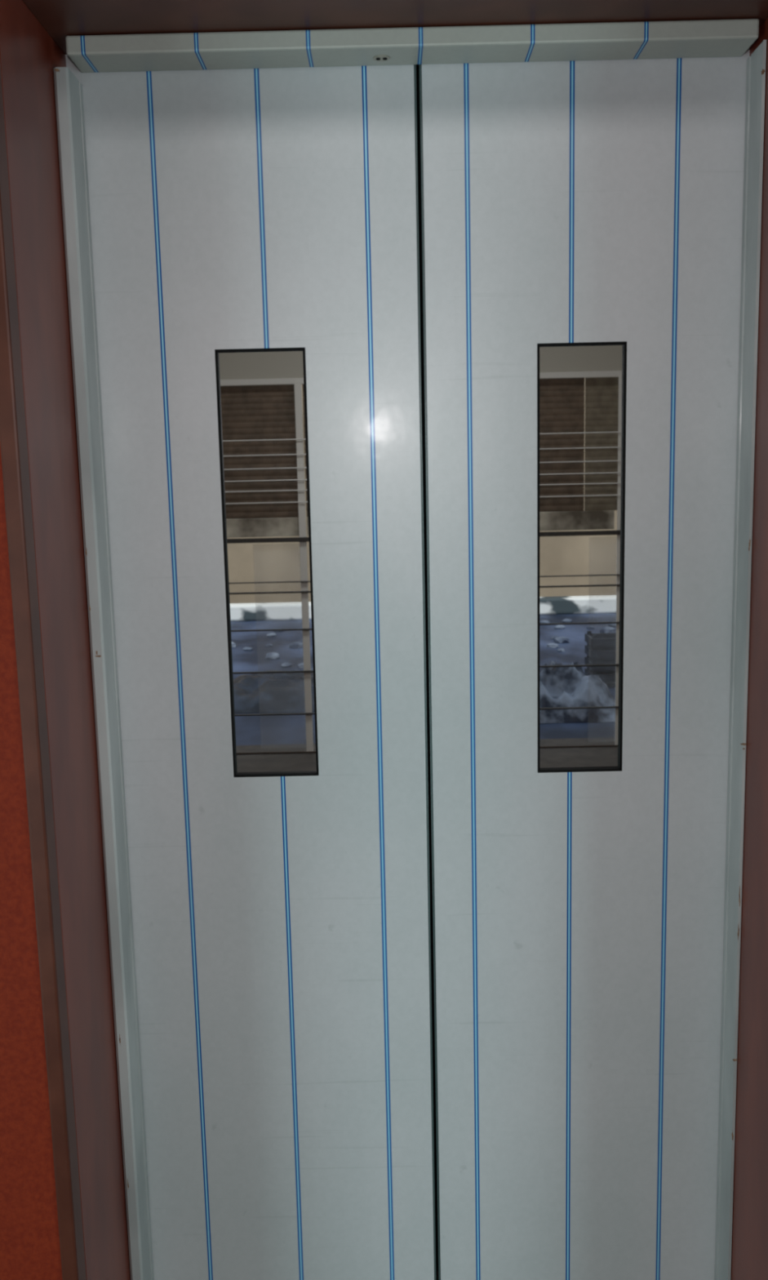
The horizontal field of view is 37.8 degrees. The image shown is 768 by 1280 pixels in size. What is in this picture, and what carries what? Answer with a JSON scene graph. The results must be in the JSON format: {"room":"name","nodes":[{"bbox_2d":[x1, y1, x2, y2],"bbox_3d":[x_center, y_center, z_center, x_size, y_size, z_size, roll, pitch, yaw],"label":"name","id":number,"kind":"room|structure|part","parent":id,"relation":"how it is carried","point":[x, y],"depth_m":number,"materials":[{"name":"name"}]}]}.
{"room":"elevator lobby","nodes":[
{"label":"elevator lobby","id":0,"kind":"room"},
{"bbox_2d":[0,444,62,1279],"bbox_3d":[0.058,-0.163,1.498,4.400,2.800,0.410,-1,9,0],"label":"wall","id":1,"kind":"structure","parent":0,"point":[30,1248],"depth_m":1.39,"materials":[{"name":"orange paint"}]},
{"bbox_2d":[0,64,86,1279],"bbox_3d":[-0.417,0.259,1.373,0.021,2.028,0.037,-1,9,0],"label":"trim","id":2,"kind":"structure","parent":1,"relation":"attached to","point":[13,436],"depth_m":1.34,"materials":[{"name":"brown wood"}]},
{"bbox_2d":[0,0,130,1279],"bbox_3d":[-0.417,0.227,1.573,0.020,2.028,0.365,-1,9,0],"label":"trim","id":3,"kind":"structure","parent":1,"relation":"attached to","point":[28,55],"depth_m":1.45,"materials":[{"name":"brown wood"}]},
{"bbox_2d":[65,54,435,1279],"bbox_3d":[-0.176,0.197,1.681,0.482,2.032,0.032,-1,9,0],"label":"door","id":4,"kind":"structure","parent":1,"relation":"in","point":[255,232],"depth_m":1.64,"materials":[{"name":"grey metal"}]},
{"bbox_3d":[-0.167,-0.104,1.629,0.120,0.613,0.006,-1,9,0],"label":"glass pane","id":5,"kind":"part","parent":4,"relation":"part of","materials":[{"name":"grey"}]},
{"bbox_2d":[22,0,767,67],"bbox_3d":[0.031,-0.794,1.411,0.961,0.020,0.365,-1,9,0],"label":"trim","id":6,"kind":"structure","parent":1,"relation":"attached to","point":[60,19],"depth_m":1.40,"materials":[{"name":"brown wood"}]},
{"bbox_2d":[53,18,766,1279],"bbox_3d":[0.054,0.208,1.629,0.921,2.027,0.070,-1,9,0],"label":"door frame","id":7,"kind":"structure","parent":1,"relation":"attached to","point":[708,37],"depth_m":1.52,"materials":[{"name":"silver metal"}]},
{"bbox_3d":[-0.003,-0.768,1.478,0.022,0.001,0.020,-1,9,0],"label":"latch plate","id":8,"kind":"part","parent":7,"relation":"part of","materials":[{"name":"black metal"}]},
{"bbox_2d":[418,48,749,1279],"bbox_3d":[0.305,0.186,1.679,0.471,2.032,0.032,-1,9,0],"label":"door","id":9,"kind":"structure","parent":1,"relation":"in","point":[582,220],"depth_m":1.64,"materials":[{"name":"grey metal"}]},
{"bbox_3d":[0.284,-0.112,1.627,0.119,0.614,0.006,-1,9,0],"label":"glass pane","id":10,"kind":"part","parent":9,"relation":"part of","materials":[{"name":"grey"}]},
{"bbox_2d":[730,17,767,1279],"bbox_3d":[0.524,0.207,1.568,0.020,2.028,0.365,-1,9,0],"label":"trim","id":11,"kind":"structure","parent":1,"relation":"attached to","point":[749,1245],"depth_m":1.55,"materials":[{"name":"brown wood"}]},
{"bbox_2d":[416,67,438,1271],"bbox_3d":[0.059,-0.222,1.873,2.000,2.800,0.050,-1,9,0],"label":"door gap","id":12,"kind":"structure","parent":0,"point":[417,68],"depth_m":1.89,"materials":[{"name":"black"}]},
{"bbox_2d":[435,1271,438,1279],"bbox_3d":[0.086,1.557,-0.099,4.500,0.100,4.500,-1,9,0],"label":"floor","id":13,"kind":"structure","parent":0,"point":[437,1272],"depth_m":2.06,"materials":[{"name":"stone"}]}
]}

